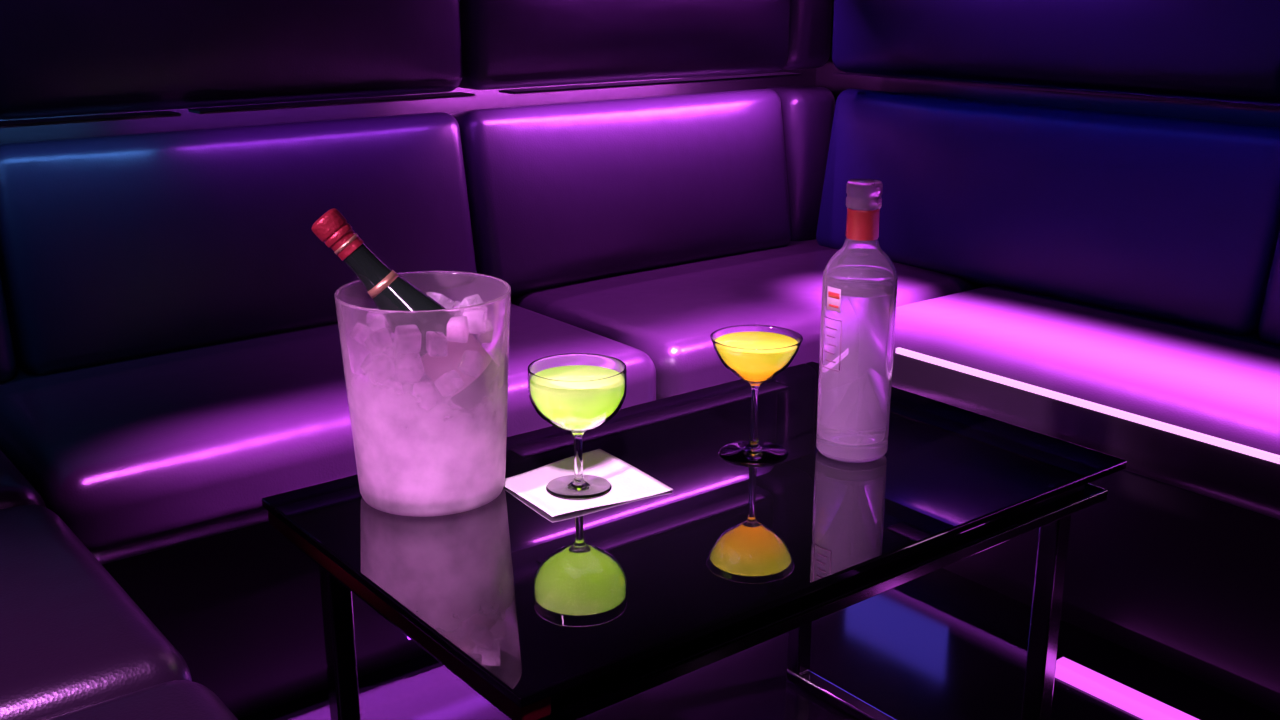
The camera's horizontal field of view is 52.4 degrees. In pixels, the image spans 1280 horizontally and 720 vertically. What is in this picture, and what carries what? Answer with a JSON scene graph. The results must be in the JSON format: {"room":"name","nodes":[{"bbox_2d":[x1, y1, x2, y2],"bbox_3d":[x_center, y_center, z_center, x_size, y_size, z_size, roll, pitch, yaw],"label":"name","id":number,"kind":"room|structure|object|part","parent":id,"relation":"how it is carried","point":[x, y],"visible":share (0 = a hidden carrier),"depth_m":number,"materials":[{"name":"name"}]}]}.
{"room":"entertainment venue","nodes":[
{"label":"entertainment venue","id":0,"kind":"room"},
{"bbox_2d":[238,568,1279,719],"bbox_3d":[0.138,0.913,0.385,4.150,0.050,4.400,-13,21,-36],"label":"floor","id":1,"kind":"structure","parent":0,"point":[940,644],"depth_m":1.85,"materials":[{"name":"black tile"}]},
{"bbox_2d":[0,0,1279,719],"bbox_3d":[0.095,-0.040,1.218,2.800,1.300,2.640,-13,21,-36],"label":"sectional sofa","id":2,"kind":"object","parent":1,"relation":"on","point":[171,361],"visible":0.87,"depth_m":1.97,"materials":[{"name":"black leather"}]},
{"bbox_3d":[-1.194,-0.064,1.579,0.757,0.328,0.146,-13,12,-36],"label":"panel","id":3,"kind":"part","parent":2,"relation":"part of","materials":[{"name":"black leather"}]},
{"bbox_2d":[0,450,45,509],"bbox_3d":[-1.094,0.192,1.443,0.706,0.128,0.556,-13,21,-36],"label":"seat cushion","id":4,"kind":"object","parent":2,"relation":"on","point":[22,480],"depth_m":1.48,"materials":[{"name":"purple leather"}]},
{"bbox_2d":[0,504,191,719],"bbox_3d":[-0.782,0.306,1.059,0.706,0.128,0.451,-13,21,-36],"label":"seat cushion","id":5,"kind":"object","parent":2,"relation":"on","point":[72,638],"depth_m":1.11,"materials":[{"name":"purple leather"}]},
{"bbox_2d":[46,680,237,719],"bbox_3d":[-0.431,0.434,0.629,0.706,0.128,0.681,-13,21,-36],"label":"seat cushion","id":6,"kind":"object","parent":2,"relation":"on","point":[140,699],"depth_m":1.00,"materials":[{"name":"purple leather"}]},
{"bbox_3d":[-0.604,-0.492,1.939,0.732,0.215,0.146,-13,21,-36],"label":"panel","id":7,"kind":"part","parent":2,"relation":"part of","materials":[{"name":"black leather"}]},
{"bbox_3d":[-0.601,-0.197,2.023,0.732,0.328,0.146,-13,12,-36],"label":"panel","id":8,"kind":"part","parent":2,"relation":"part of","materials":[{"name":"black leather"}]},
{"bbox_2d":[0,304,655,563],"bbox_3d":[-0.472,0.053,1.909,0.866,0.128,0.556,-13,21,-36],"label":"seat cushion","id":9,"kind":"object","parent":2,"relation":"on","point":[145,452],"depth_m":1.64,"materials":[{"name":"purple leather"}]},
{"bbox_3d":[-0.016,-0.327,2.461,0.735,0.328,0.146,-13,12,-36],"label":"panel","id":10,"kind":"part","parent":2,"relation":"part of","materials":[{"name":"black leather"}]},
{"bbox_3d":[-0.019,-0.623,2.377,0.735,0.215,0.146,-13,21,-36],"label":"panel","id":11,"kind":"part","parent":2,"relation":"part of","materials":[{"name":"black leather"}]},
{"bbox_2d":[0,72,1279,127],"bbox_3d":[0.023,-0.353,1.410,2.035,0.254,1.570,-13,21,-36],"label":"ledge","id":12,"kind":"object","parent":2,"relation":"attached to","point":[242,108],"visible":1,"depth_m":2.05,"materials":[{"name":"black laminate"}]},
{"bbox_2d":[511,239,986,399],"bbox_3d":[0.202,-0.098,2.413,0.836,0.128,0.556,-13,21,-36],"label":"seat cushion","id":13,"kind":"object","parent":2,"relation":"on","point":[668,310],"depth_m":2.25,"materials":[{"name":"purple leather"}]},
{"bbox_3d":[0.326,-0.408,2.736,0.130,0.328,0.136,-13,21,-36],"label":"corner panel","id":14,"kind":"part","parent":2,"relation":"part of","materials":[{"name":"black leather"}]},
{"bbox_3d":[0.314,-0.708,2.663,0.130,0.215,0.136,-13,21,-36],"label":"corner panel","id":15,"kind":"part","parent":2,"relation":"part of","materials":[{"name":"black leather"}]},
{"bbox_3d":[0.695,-0.288,2.329,0.146,0.328,0.924,-2,14,-39],"label":"panel","id":16,"kind":"part","parent":2,"relation":"part of","materials":[{"name":"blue leather"}]},
{"bbox_3d":[0.698,-0.583,2.244,0.146,0.215,0.924,-13,21,-36],"label":"panel","id":17,"kind":"part","parent":2,"relation":"part of","materials":[{"name":"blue leather"}]},
{"bbox_2d":[892,285,1279,519],"bbox_3d":[0.801,0.041,1.950,0.486,0.128,0.936,-13,21,-36],"label":"seat cushion","id":18,"kind":"object","parent":2,"relation":"on","point":[1215,379],"depth_m":1.87,"materials":[{"name":"purple leather"}]},
{"bbox_2d":[896,347,1279,463],"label":"strip light","id":19,"kind":"object","parent":2,"relation":"attached to","point":[1261,454],"depth_m":1.77,"materials":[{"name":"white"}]},
{"bbox_3d":[1.175,-0.112,1.739,0.146,0.328,0.622,-2,14,-39],"label":"panel","id":20,"kind":"part","parent":2,"relation":"part of","materials":[{"name":"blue leather"}]},
{"bbox_2d":[262,361,1126,719],"bbox_3d":[0.074,0.340,1.432,0.787,0.450,0.481,-13,21,-36],"label":"coffee table","id":21,"kind":"object","parent":1,"relation":"on","point":[575,615],"visible":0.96,"depth_m":1.26,"materials":[{"name":"black glass"}]},
{"bbox_3d":[-0.314,0.371,1.381,0.025,0.389,0.025,-13,21,-36],"label":"leg","id":22,"kind":"part","parent":21,"relation":"part of","materials":[{"name":"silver metal"}]},
{"bbox_3d":[-0.222,0.209,1.150,0.027,0.018,0.472,-13,21,-36],"label":"rail","id":23,"kind":"part","parent":21,"relation":"part of","materials":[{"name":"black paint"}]},
{"bbox_2d":[334,271,510,516],"bbox_3d":[-0.212,0.033,1.305,0.171,0.212,0.171,-13,21,-36],"label":"ice bucket","id":24,"kind":"object","parent":21,"relation":"on","point":[427,391],"visible":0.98,"depth_m":1.25,"materials":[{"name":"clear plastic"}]},
{"bbox_2d":[311,208,445,310],"bbox_3d":[-0.226,-0.046,1.281,0.182,0.207,0.061,0,17,-1],"label":"champagne bottle","id":25,"kind":"object","parent":24,"relation":"in","point":[388,290],"visible":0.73,"depth_m":1.26,"materials":[{"name":"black glass"}]},
{"bbox_2d":[504,449,672,516],"bbox_3d":[-0.060,0.128,1.348,0.147,0.004,0.140,-13,21,-36],"label":"napkin","id":26,"kind":"object","parent":21,"relation":"on","point":[628,483],"visible":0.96,"depth_m":1.35,"materials":[{"name":"white paper"}]},
{"bbox_2d":[528,353,626,499],"bbox_3d":[-0.063,0.069,1.320,0.103,0.130,0.103,-13,21,-36],"label":"cocktail","id":27,"kind":"object","parent":26,"relation":"on","point":[577,393],"visible":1,"depth_m":1.29,"materials":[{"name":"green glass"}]},
{"bbox_3d":[0.074,0.164,1.380,0.755,0.010,0.449,-13,21,-36],"label":"under panel","id":28,"kind":"part","parent":21,"relation":"part of","materials":[{"name":"black glass"}]},
{"bbox_2d":[710,325,802,464],"bbox_3d":[0.125,0.039,1.419,0.100,0.134,0.100,-13,21,-36],"label":"cocktail","id":29,"kind":"object","parent":21,"relation":"on","point":[756,354],"visible":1,"depth_m":1.41,"materials":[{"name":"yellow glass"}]},
{"bbox_3d":[0.224,0.251,1.784,0.025,0.389,0.025,-13,21,-36],"label":"leg","id":30,"kind":"part","parent":21,"relation":"part of","materials":[{"name":"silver metal"}]},
{"bbox_3d":[0.343,0.488,1.696,0.025,0.015,0.411,-13,21,-36],"label":"foot rail","id":31,"kind":"part","parent":21,"relation":"part of","materials":[{"name":"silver metal"}]},
{"bbox_2d":[816,179,897,462],"bbox_3d":[0.234,-0.042,1.398,0.080,0.302,0.079,-13,21,-36],"label":"bottle","id":32,"kind":"object","parent":21,"relation":"on","point":[859,301],"visible":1,"depth_m":1.37,"materials":[{"name":"clear glass"}]},
{"bbox_3d":[0.203,-0.064,1.366,0.002,0.025,0.019,-13,21,-36],"label":"label panel","id":33,"kind":"part","parent":32,"relation":"part of","materials":[{"name":"white"}]},
{"bbox_3d":[0.462,0.338,1.492,0.025,0.389,0.025,-13,21,-36],"label":"leg","id":34,"kind":"part","parent":21,"relation":"part of","materials":[{"name":"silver metal"}]},
{"bbox_2d":[1055,657,1198,719],"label":"strip light","id":35,"kind":"object","parent":1,"relation":"attached to","point":[1115,693],"depth_m":1.80,"materials":[{"name":"pink plastic"}]}
]}

